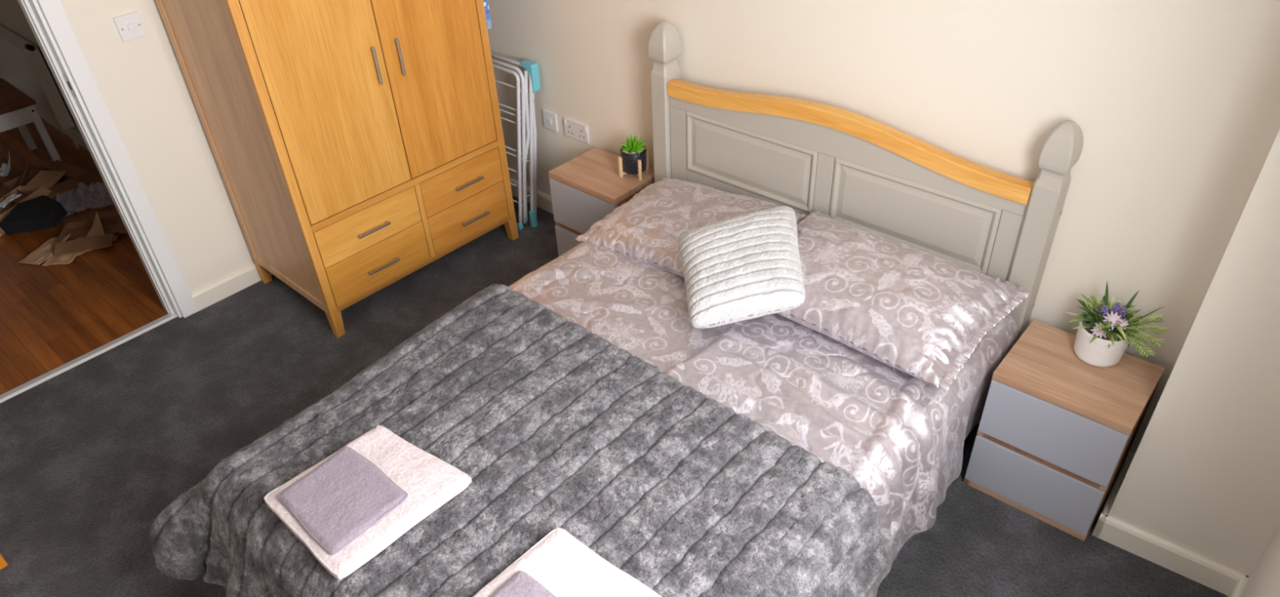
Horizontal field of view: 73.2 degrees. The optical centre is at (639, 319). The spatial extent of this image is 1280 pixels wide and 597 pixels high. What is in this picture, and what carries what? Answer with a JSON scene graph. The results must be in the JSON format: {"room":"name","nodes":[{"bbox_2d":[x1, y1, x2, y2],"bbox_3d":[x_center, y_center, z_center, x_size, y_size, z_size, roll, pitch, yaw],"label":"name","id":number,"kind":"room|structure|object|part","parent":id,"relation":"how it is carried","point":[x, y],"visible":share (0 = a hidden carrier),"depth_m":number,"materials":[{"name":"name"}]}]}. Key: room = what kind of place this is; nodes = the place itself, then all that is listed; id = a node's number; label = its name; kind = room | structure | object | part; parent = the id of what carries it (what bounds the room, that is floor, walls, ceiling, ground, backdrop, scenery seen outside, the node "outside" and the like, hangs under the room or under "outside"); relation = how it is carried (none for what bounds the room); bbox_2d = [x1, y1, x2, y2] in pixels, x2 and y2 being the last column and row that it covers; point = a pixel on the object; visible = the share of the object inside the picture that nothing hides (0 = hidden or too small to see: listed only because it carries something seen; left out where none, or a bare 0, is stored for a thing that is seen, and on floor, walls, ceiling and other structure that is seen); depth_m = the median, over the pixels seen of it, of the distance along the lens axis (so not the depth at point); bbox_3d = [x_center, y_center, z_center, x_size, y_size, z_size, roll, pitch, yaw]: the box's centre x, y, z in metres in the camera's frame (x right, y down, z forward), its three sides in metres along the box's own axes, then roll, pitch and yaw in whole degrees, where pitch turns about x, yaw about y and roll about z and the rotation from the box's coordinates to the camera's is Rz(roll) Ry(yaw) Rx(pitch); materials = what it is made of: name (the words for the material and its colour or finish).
{"room":"bedroom","nodes":[
{"label":"bedroom","id":0,"kind":"room"},
{"bbox_2d":[0,0,79,131],"bbox_3d":[-3.067,-1.899,4.216,3.485,2.400,0.120,27,47,33],"label":"wall","id":1,"kind":"structure","parent":0,"point":[12,18],"depth_m":4.77,"materials":[{"name":"white paint"}]},
{"bbox_2d":[0,25,79,148],"bbox_3d":[-3.606,-1.403,5.067,0.931,0.621,0.070,27,47,33],"label":"radiator","id":2,"kind":"object","parent":1,"relation":"attached to","point":[22,64],"visible":0.87,"depth_m":4.86,"materials":[{"name":"white metal"}]},
{"bbox_2d":[0,25,37,52],"bbox_3d":[-3.629,-1.628,4.905,0.902,0.014,0.070,27,47,33],"label":"grille","id":3,"kind":"object","parent":2,"relation":"attached to","point":[8,37],"depth_m":4.77,"materials":[{"name":"metal"}]},
{"bbox_3d":[-3.620,-1.448,5.045,0.900,0.460,0.068,27,47,33],"label":"panel","id":4,"kind":"part","parent":2,"relation":"part of","materials":[{"name":"white metal"}]},
{"bbox_2d":[0,77,88,150],"bbox_3d":[-3.065,-0.952,4.882,3.485,0.090,0.018,27,47,33],"label":"baseboard","id":5,"kind":"structure","parent":1,"relation":"attached to","point":[77,134],"depth_m":5.04,"materials":[{"name":"white paint"}]},
{"bbox_2d":[36,0,254,316],"bbox_3d":[-2.182,-0.880,2.836,0.120,2.400,3.600,27,47,33],"label":"wall","id":6,"kind":"structure","parent":0,"point":[141,82],"depth_m":3.32,"materials":[{"name":"white paint"}]},
{"bbox_2d":[0,312,177,403],"bbox_3d":[-2.258,0.172,3.437,0.048,0.008,0.823,27,47,33],"label":"trim","id":7,"kind":"structure","parent":6,"relation":"attached to","point":[141,330],"depth_m":3.45,"materials":[{"name":"silver metal"}]},
{"bbox_2d":[17,0,198,317],"bbox_3d":[-2.310,-0.659,2.816,0.160,2.084,0.963,27,47,33],"label":"door frame","id":8,"kind":"structure","parent":6,"relation":"in","point":[55,16],"depth_m":3.19,"materials":[{"name":"white paint"}]},
{"bbox_3d":[-2.011,-0.824,3.038,0.030,0.080,0.002,27,47,33],"label":"strike plate","id":9,"kind":"part","parent":8,"relation":"part of","materials":[{"name":"silver metal"}]},
{"bbox_2d":[113,11,146,42],"bbox_3d":[-1.824,-1.046,3.084,0.016,0.086,0.086,27,47,33],"label":"light switch","id":10,"kind":"object","parent":6,"relation":"attached to","point":[130,26],"visible":1,"depth_m":3.08,"materials":[{"name":"white plastic"}]},
{"bbox_2d":[191,262,272,311],"bbox_3d":[-1.391,-0.435,4.101,0.018,0.085,1.522,27,47,33],"label":"baseboard","id":11,"kind":"structure","parent":6,"relation":"attached to","point":[228,285],"depth_m":3.74,"materials":[{"name":"white paint"}]},
{"bbox_2d":[0,115,1227,596],"bbox_3d":[-1.952,0.151,3.515,7.480,0.080,3.700,27,47,33],"label":"floor","id":12,"kind":"structure","parent":0,"point":[91,454],"depth_m":3.21,"materials":[{"name":"grey carpet"}]},
{"bbox_2d":[0,553,8,569],"bbox_3d":[-2.465,0.559,2.358,0.610,0.730,0.860,27,47,33],"label":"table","id":13,"kind":"object","parent":12,"relation":"on","point":[3,563],"visible":1,"depth_m":2.65,"materials":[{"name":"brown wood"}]},
{"bbox_2d":[0,151,11,176],"bbox_3d":[-3.526,-0.854,4.765,0.056,0.093,0.143,-8,38,-6],"label":"paper sheet","id":14,"kind":"object","parent":12,"relation":"on","point":[5,169],"visible":1,"depth_m":4.79,"materials":[{"name":"white paper"}]},
{"bbox_2d":[0,159,29,198],"bbox_3d":[-3.397,-0.711,4.527,0.203,0.161,0.342,14,41,21],"label":"cardboard piece","id":15,"kind":"object","parent":12,"relation":"on","point":[26,173],"visible":0.37,"depth_m":4.59,"materials":[{"name":"brown cardboard"}]},
{"bbox_2d":[0,77,62,161],"bbox_3d":[-3.685,-0.876,4.558,0.512,0.415,0.912,27,47,33],"label":"coffee table","id":16,"kind":"object","parent":12,"relation":"on","point":[17,108],"visible":0.88,"depth_m":4.58,"materials":[{"name":"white wood"}]},
{"bbox_3d":[-3.564,-1.153,4.930,0.035,0.391,0.035,27,47,33],"label":"leg","id":17,"kind":"part","parent":16,"relation":"part of","materials":[{"name":"white paint"}]},
{"bbox_3d":[-3.232,-0.983,4.687,0.035,0.391,0.035,27,47,33],"label":"leg","id":18,"kind":"part","parent":16,"relation":"part of","materials":[{"name":"white paint"}]},
{"bbox_2d":[0,169,66,236],"bbox_3d":[-3.173,-0.547,4.356,0.242,0.099,0.733,4,38,10],"label":"cardboard box","id":19,"kind":"object","parent":12,"relation":"on","point":[39,184],"visible":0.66,"depth_m":4.52,"materials":[{"name":"brown cardboard"}]},
{"bbox_2d":[0,195,67,235],"bbox_3d":[-2.972,-0.521,4.252,0.267,0.104,0.207,-6,38,-3],"label":"fabric bag","id":20,"kind":"object","parent":19,"relation":"on","point":[41,212],"visible":1,"depth_m":4.19,"materials":[{"name":"black fabric"}]},
{"bbox_2d":[0,160,88,203],"bbox_3d":[-3.157,-0.697,4.570,0.385,0.073,0.385,18,42,25],"label":"cardboard box","id":21,"kind":"object","parent":12,"relation":"on","point":[68,181],"visible":0.52,"depth_m":4.61,"materials":[{"name":"brown cardboard"}]},
{"bbox_2d":[0,193,22,207],"bbox_3d":[-3.193,-0.601,4.354,0.050,0.019,0.131,3,38,7],"label":"paper sheet","id":22,"kind":"object","parent":21,"relation":"on","point":[12,197],"visible":1,"depth_m":4.35,"materials":[{"name":"white paper"}]},
{"bbox_2d":[17,233,70,264],"bbox_3d":[-2.844,-0.340,4.114,0.122,0.040,0.221,6,39,12],"label":"cardboard piece","id":23,"kind":"object","parent":12,"relation":"on","point":[46,250],"visible":0.92,"depth_m":4.11,"materials":[{"name":"brown cardboard"}]},
{"bbox_2d":[41,252,79,266],"bbox_3d":[-2.733,-0.301,4.083,0.131,0.012,0.151,-3,38,0],"label":"cardboard piece","id":24,"kind":"object","parent":12,"relation":"on","point":[65,259],"visible":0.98,"depth_m":4.05,"materials":[{"name":"brown cardboard"}]},
{"bbox_2d":[52,182,114,215],"bbox_3d":[-2.889,-0.646,4.461,0.460,0.085,0.264,-20,41,-21],"label":"plastic wrap","id":25,"kind":"object","parent":12,"relation":"on","point":[78,199],"visible":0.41,"depth_m":4.45,"materials":[{"name":"grey plastic"}]},
{"bbox_2d":[53,209,128,256],"bbox_3d":[-2.653,-0.440,4.229,0.344,0.043,0.351,-11,38,-11],"label":"cardboard box","id":26,"kind":"object","parent":12,"relation":"on","point":[77,226],"visible":0.67,"depth_m":4.20,"materials":[{"name":"brown cardboard"}]},
{"bbox_2d":[74,211,104,255],"bbox_3d":[-2.654,-0.410,4.125,0.142,0.123,0.162,-19,40,-20],"label":"cardboard piece","id":27,"kind":"object","parent":26,"relation":"on","point":[96,229],"visible":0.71,"depth_m":4.18,"materials":[{"name":"brown cardboard"}]},
{"bbox_2d":[102,221,124,239],"bbox_3d":[-2.596,-0.484,4.205,0.162,0.132,0.132,14,41,21],"label":"cardboard piece","id":28,"kind":"object","parent":26,"relation":"on","point":[108,228],"visible":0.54,"depth_m":4.25,"materials":[{"name":"brown cardboard"}]},
{"bbox_2d":[155,0,518,337],"bbox_3d":[-1.164,-1.010,3.377,0.656,1.860,0.996,28,47,34],"label":"wardrobe","id":29,"kind":"object","parent":12,"relation":"on","point":[357,145],"visible":1,"depth_m":3.27,"materials":[{"name":"brown wood"}]},
{"bbox_3d":[-1.493,-0.821,3.092,0.547,1.644,0.014,28,47,34],"label":"panel","id":30,"kind":"part","parent":29,"relation":"part of","materials":[{"name":"brown wood"}]},
{"bbox_3d":[-1.500,-0.824,3.093,0.613,1.720,0.020,28,47,34],"label":"frame","id":31,"kind":"part","parent":29,"relation":"part of","materials":[{"name":"brown wood"}]},
{"bbox_3d":[-1.663,-0.216,3.816,0.044,0.110,0.044,28,47,34],"label":"leg","id":32,"kind":"part","parent":29,"relation":"part of","materials":[{"name":"brown wood"}]},
{"bbox_3d":[-1.104,-0.956,2.957,0.018,1.252,0.450,28,47,34],"label":"door","id":33,"kind":"part","parent":29,"relation":"part of","materials":[{"name":"brown wood"}]},
{"bbox_3d":[-1.230,0.012,3.490,0.044,0.110,0.044,28,47,34],"label":"leg","id":34,"kind":"part","parent":29,"relation":"part of","materials":[{"name":"brown wood"}]},
{"bbox_3d":[-1.072,-0.370,3.411,0.018,0.162,0.456,28,47,34],"label":"drawer","id":35,"kind":"part","parent":29,"relation":"part of","materials":[{"name":"brown wood"}]},
{"bbox_3d":[-1.053,-0.356,3.411,0.021,0.011,0.144,28,47,34],"label":"handle","id":36,"kind":"part","parent":29,"relation":"part of","materials":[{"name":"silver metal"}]},
{"bbox_3d":[-1.065,-0.232,3.517,0.018,0.180,0.456,28,47,34],"label":"drawer","id":37,"kind":"part","parent":29,"relation":"part of","materials":[{"name":"brown wood"}]},
{"bbox_3d":[-0.960,-0.924,3.137,0.020,0.140,0.011,28,47,34],"label":"handle","id":38,"kind":"part","parent":29,"relation":"part of","materials":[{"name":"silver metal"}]},
{"bbox_3d":[-1.046,-0.218,3.517,0.021,0.011,0.144,28,47,34],"label":"handle","id":39,"kind":"part","parent":29,"relation":"part of","materials":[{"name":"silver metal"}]},
{"bbox_3d":[-0.890,-0.973,3.195,0.020,0.140,0.011,28,47,34],"label":"handle","id":40,"kind":"part","parent":29,"relation":"part of","materials":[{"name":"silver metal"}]},
{"bbox_3d":[-0.926,-0.551,3.477,0.019,0.027,0.903,28,47,34],"label":"rail","id":41,"kind":"part","parent":29,"relation":"part of","materials":[{"name":"brown wood"}]},
{"bbox_3d":[-0.910,-0.254,3.706,0.019,0.022,0.903,28,47,34],"label":"rail","id":42,"kind":"part","parent":29,"relation":"part of","materials":[{"name":"brown wood"}]},
{"bbox_3d":[-1.136,-0.373,3.876,0.632,0.016,0.932,28,47,34],"label":"panel","id":43,"kind":"part","parent":29,"relation":"part of","materials":[{"name":"brown wood"}]},
{"bbox_3d":[-0.799,-1.169,3.212,0.018,1.252,0.442,28,47,34],"label":"door","id":44,"kind":"part","parent":29,"relation":"part of","materials":[{"name":"brown wood"}]},
{"bbox_3d":[-0.759,-0.589,3.673,0.018,0.162,0.414,28,47,34],"label":"drawer","id":45,"kind":"part","parent":29,"relation":"part of","materials":[{"name":"brown wood"}]},
{"bbox_3d":[-0.752,-0.451,3.779,0.018,0.180,0.414,28,47,34],"label":"drawer","id":46,"kind":"part","parent":29,"relation":"part of","materials":[{"name":"brown wood"}]},
{"bbox_3d":[-0.729,-0.582,3.682,0.021,0.011,0.144,28,47,34],"label":"handle","id":47,"kind":"part","parent":29,"relation":"part of","materials":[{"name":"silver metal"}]},
{"bbox_3d":[-0.722,-0.445,3.788,0.021,0.011,0.144,28,47,34],"label":"handle","id":48,"kind":"part","parent":29,"relation":"part of","materials":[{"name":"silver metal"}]},
{"bbox_3d":[-0.604,-0.426,4.016,0.044,0.110,0.044,28,47,34],"label":"leg","id":49,"kind":"part","parent":29,"relation":"part of","materials":[{"name":"brown wood"}]},
{"bbox_2d":[483,0,492,29],"bbox_3d":[-0.723,-1.036,3.748,0.330,1.388,0.028,27,47,33],"label":"ironing board","id":50,"kind":"object","parent":12,"relation":"on","point":[485,2],"visible":0.16,"depth_m":3.46,"materials":[{"name":"blue fabric"}]},
{"bbox_2d":[490,52,540,230],"bbox_3d":[-0.728,-0.878,4.072,0.640,0.767,0.196,27,47,33],"label":"drying rack","id":51,"kind":"object","parent":12,"relation":"on","point":[531,68],"visible":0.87,"depth_m":3.86,"materials":[{"name":"white metal"}]},
{"bbox_3d":[-0.514,-0.771,3.907,0.124,0.702,0.035,-29,45,-30],"label":"leg","id":52,"kind":"part","parent":51,"relation":"part of","materials":[{"name":"white metal"}]},
{"bbox_3d":[-0.480,-0.779,3.925,0.025,0.712,0.121,20,43,26],"label":"leg","id":53,"kind":"part","parent":51,"relation":"part of","materials":[{"name":"white metal"}]},
{"bbox_2d":[548,146,654,256],"bbox_3d":[-0.136,-0.419,3.680,0.375,0.470,0.282,27,47,33],"label":"bedside table","id":54,"kind":"object","parent":12,"relation":"on","point":[587,188],"visible":0.39,"depth_m":3.54,"materials":[{"name":"brown wood"}]},
{"bbox_3d":[-0.219,-0.263,3.676,0.372,0.188,0.018,27,47,33],"label":"drawer","id":55,"kind":"part","parent":54,"relation":"part of","materials":[{"name":"grey laminate"}]},
{"bbox_3d":[-0.229,-0.438,3.541,0.372,0.204,0.018,27,47,33],"label":"drawer","id":56,"kind":"part","parent":54,"relation":"part of","materials":[{"name":"grey laminate"}]},
{"bbox_2d":[617,134,649,180],"bbox_3d":[-0.025,-0.660,3.461,0.109,0.170,0.108,12,40,18],"label":"potted succulent","id":57,"kind":"object","parent":54,"relation":"on","point":[633,158],"visible":1,"depth_m":3.43,"materials":[{"name":"black ceramic"}]},
{"bbox_3d":[-0.079,-0.612,3.469,0.013,0.090,0.014,-17,40,-17],"label":"stand leg","id":58,"kind":"part","parent":57,"relation":"part of","materials":[{"name":"brown wood"}]},
{"bbox_2d":[620,146,647,174],"bbox_3d":[-0.025,-0.646,3.472,0.107,0.090,0.107,27,47,33],"label":"pot","id":59,"kind":"object","parent":57,"relation":"attached to","point":[634,161],"depth_m":3.43,"materials":[{"name":"grey ceramic"}]},
{"bbox_3d":[-0.001,-0.596,3.442,0.012,0.088,0.011,-17,40,-17],"label":"stand leg","id":60,"kind":"part","parent":57,"relation":"part of","materials":[{"name":"brown wood"}]},
{"bbox_3d":[0.030,-0.644,3.503,0.011,0.088,0.012,-17,40,-17],"label":"stand leg","id":61,"kind":"part","parent":57,"relation":"part of","materials":[{"name":"brown wood"}]},
{"bbox_2d":[648,21,1083,424],"bbox_3d":[0.026,0.097,2.482,1.497,1.104,1.992,26,46,32],"label":"headboard","id":62,"kind":"object","parent":12,"relation":"on","point":[806,157],"visible":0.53,"depth_m":2.80,"materials":[{"name":"beige paint"}]},
{"bbox_3d":[0.109,-0.625,3.411,0.084,1.104,0.103,26,46,32],"label":"headboard post","id":63,"kind":"part","parent":62,"relation":"part of","materials":[{"name":"beige paint"}]},
{"bbox_3d":[0.392,-0.573,3.109,0.562,0.242,0.025,26,46,32],"label":"headboard panel","id":64,"kind":"part","parent":62,"relation":"part of","materials":[{"name":"beige paint"}]},
{"bbox_2d":[508,241,1017,596],"bbox_3d":[0.027,0.371,2.553,1.494,0.513,1.946,27,47,33],"label":"duvet","id":65,"kind":"object","parent":62,"relation":"on","point":[902,436],"visible":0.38,"depth_m":2.44,"materials":[{"name":"beige fabric"}]},
{"bbox_2d":[149,284,888,596],"bbox_3d":[-0.378,0.563,2.229,1.631,0.438,1.217,27,47,33],"label":"fur throw","id":66,"kind":"object","parent":65,"relation":"on","point":[553,424],"visible":0.84,"depth_m":2.14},
{"bbox_2d":[263,425,471,579],"bbox_3d":[-0.659,0.413,2.084,0.350,0.033,0.384,27,47,33],"label":"bath towel","id":67,"kind":"object","parent":66,"relation":"on","point":[429,482],"visible":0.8,"depth_m":2.06,"materials":[{"name":"white fabric"}]},
{"bbox_2d":[276,445,408,555],"bbox_3d":[-0.711,0.418,2.043,0.270,0.017,0.230,27,47,33],"label":"hand towel","id":68,"kind":"object","parent":67,"relation":"on","point":[347,494],"visible":1,"depth_m":2.03,"materials":[{"name":"fabric"}]},
{"bbox_2d":[473,526,662,596],"bbox_3d":[-0.177,0.627,1.775,0.369,0.033,0.382,27,47,33],"label":"bath towel","id":69,"kind":"object","parent":66,"relation":"on","point":[562,563],"visible":0.98,"depth_m":1.86,"materials":[{"name":"white fabric"}]},
{"bbox_2d":[489,570,555,596],"bbox_3d":[-0.226,0.637,1.728,0.270,0.016,0.219,27,47,33],"label":"hand towel","id":70,"kind":"object","parent":69,"relation":"on","point":[521,584],"visible":1,"depth_m":1.81,"materials":[{"name":"fabric"}]},
{"bbox_2d":[575,177,806,276],"bbox_3d":[0.173,-0.328,3.019,0.640,0.164,0.500,26,46,32],"label":"pillow","id":71,"kind":"object","parent":65,"relation":"on","point":[650,226],"visible":0.62,"depth_m":2.98,"materials":[{"name":"beige fabric"}]},
{"bbox_2d":[678,205,804,328],"bbox_3d":[0.324,-0.174,2.655,0.387,0.188,0.438,-4,38,-2],"label":"cushion","id":72,"kind":"object","parent":71,"relation":"on","point":[746,266],"visible":1,"depth_m":2.55,"materials":[{"name":"white fabric"}]},
{"bbox_2d":[776,210,1030,390],"bbox_3d":[0.704,-0.100,2.608,0.759,0.170,0.524,28,47,33],"label":"pillow","id":73,"kind":"object","parent":65,"relation":"on","point":[921,314],"visible":0.86,"depth_m":2.47,"materials":[{"name":"beige fabric"}]},
{"bbox_3d":[0.634,-0.378,3.006,1.332,0.444,0.026,26,46,32],"label":"headboard frame","id":74,"kind":"part","parent":62,"relation":"part of","materials":[{"name":"beige paint"}]},
{"bbox_3d":[0.618,-0.633,2.806,1.332,0.112,0.048,26,46,32],"label":"rail","id":75,"kind":"part","parent":62,"relation":"part of","materials":[{"name":"brown wood"}]},
{"bbox_3d":[0.867,-0.337,2.772,0.562,0.242,0.025,26,46,32],"label":"headboard panel","id":76,"kind":"part","parent":62,"relation":"part of","materials":[{"name":"beige paint"}]},
{"bbox_3d":[1.178,-0.096,2.653,0.084,1.104,0.103,26,46,32],"label":"headboard post","id":77,"kind":"part","parent":62,"relation":"part of","materials":[{"name":"beige paint"}]},
{"bbox_2d":[963,320,1164,540],"bbox_3d":[1.269,0.331,2.612,0.375,0.470,0.310,26,46,32],"label":"bedside table","id":78,"kind":"object","parent":12,"relation":"on","point":[1056,431],"visible":0.97,"depth_m":2.48,"materials":[{"name":"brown wood"}]},
{"bbox_3d":[1.180,0.496,2.598,0.372,0.188,0.018,26,46,32],"label":"drawer","id":79,"kind":"part","parent":78,"relation":"part of","materials":[{"name":"grey laminate"}]},
{"bbox_3d":[1.178,0.410,2.536,0.375,0.016,0.012,26,46,32],"label":"divider rail","id":80,"kind":"part","parent":78,"relation":"part of","materials":[{"name":"brown wood"}]},
{"bbox_3d":[1.171,0.321,2.463,0.372,0.204,0.018,26,46,32],"label":"drawer","id":81,"kind":"part","parent":78,"relation":"part of","materials":[{"name":"grey laminate"}]},
{"bbox_2d":[1066,281,1168,367],"bbox_3d":[1.345,0.019,2.433,0.263,0.236,0.234,27,47,33],"label":"flower pot","id":82,"kind":"object","parent":78,"relation":"on","point":[1104,333],"visible":1,"depth_m":2.42,"materials":[{"name":"white ceramic"}]},
{"bbox_3d":[1.329,0.063,2.482,0.138,0.108,0.138,27,47,33],"label":"pot","id":83,"kind":"part","parent":82,"relation":"part of","materials":[{"name":"white ceramic"}]},
{"bbox_2d":[487,0,1279,453],"bbox_3d":[0.499,-1.028,2.845,3.995,2.400,0.120,27,47,33],"label":"wall","id":84,"kind":"structure","parent":0,"point":[1175,104],"depth_m":2.46,"materials":[{"name":"white paint"}]},
{"bbox_2d":[542,109,558,132],"bbox_3d":[-0.406,-0.896,3.889,0.086,0.086,0.014,27,47,33],"label":"wall socket","id":85,"kind":"object","parent":84,"relation":"attached to","point":[550,121],"visible":1,"depth_m":3.88,"materials":[{"name":"white plastic"}]},
{"bbox_2d":[563,116,589,143],"bbox_3d":[-0.282,-0.832,3.797,0.146,0.086,0.014,27,47,33],"label":"wall socket","id":86,"kind":"object","parent":84,"relation":"attached to","point":[574,129],"visible":1,"depth_m":3.79,"materials":[{"name":"white plastic"}]},
{"bbox_2d":[509,177,1134,475],"bbox_3d":[0.341,-0.162,3.630,3.325,0.085,0.018,27,47,33],"label":"baseboard","id":87,"kind":"structure","parent":84,"relation":"attached to","point":[544,200],"depth_m":4.22,"materials":[{"name":"white paint"}]},
{"bbox_2d":[1092,453,1133,537],"bbox_3d":[1.456,0.536,2.649,0.018,0.085,0.318,24,45,30],"label":"baseboard","id":88,"kind":"structure","parent":84,"relation":"attached to","point":[1106,508],"depth_m":2.60,"materials":[{"name":"white paint"}]},
{"bbox_2d":[1124,329,1143,354],"bbox_3d":[1.409,0.042,2.564,0.146,0.086,0.014,27,47,33],"label":"wall socket","id":89,"kind":"object","parent":84,"relation":"attached to","point":[1132,350],"visible":0.16,"depth_m":2.55,"materials":[{"name":"white plastic"}]},
{"bbox_2d":[1107,128,1279,575],"bbox_3d":[1.599,-0.312,1.842,0.452,2.400,0.353,27,47,33],"label":"wall column","id":90,"kind":"structure","parent":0,"point":[1202,477],"depth_m":2.18,"materials":[{"name":"white paint"}]},
{"bbox_2d":[1093,512,1248,595],"bbox_3d":[1.512,0.676,2.464,0.390,0.085,0.018,24,45,30],"label":"baseboard","id":91,"kind":"structure","parent":90,"relation":"attached to","point":[1217,576],"depth_m":2.46,"materials":[{"name":"white paint"}]},
{"bbox_2d":[1240,528,1279,596],"bbox_3d":[0.647,0.570,0.764,0.120,2.400,3.600,27,47,33],"label":"wall","id":92,"kind":"structure","parent":0,"point":[1264,580],"depth_m":2.08,"materials":[{"name":"white paint"}]},
{"bbox_2d":[1227,576,1248,596],"bbox_3d":[0.551,1.525,1.429,0.018,0.085,3.324,27,47,33],"label":"baseboard","id":93,"kind":"structure","parent":92,"relation":"attached to","point":[1237,590],"depth_m":2.33,"materials":[{"name":"white paint"}]}
]}

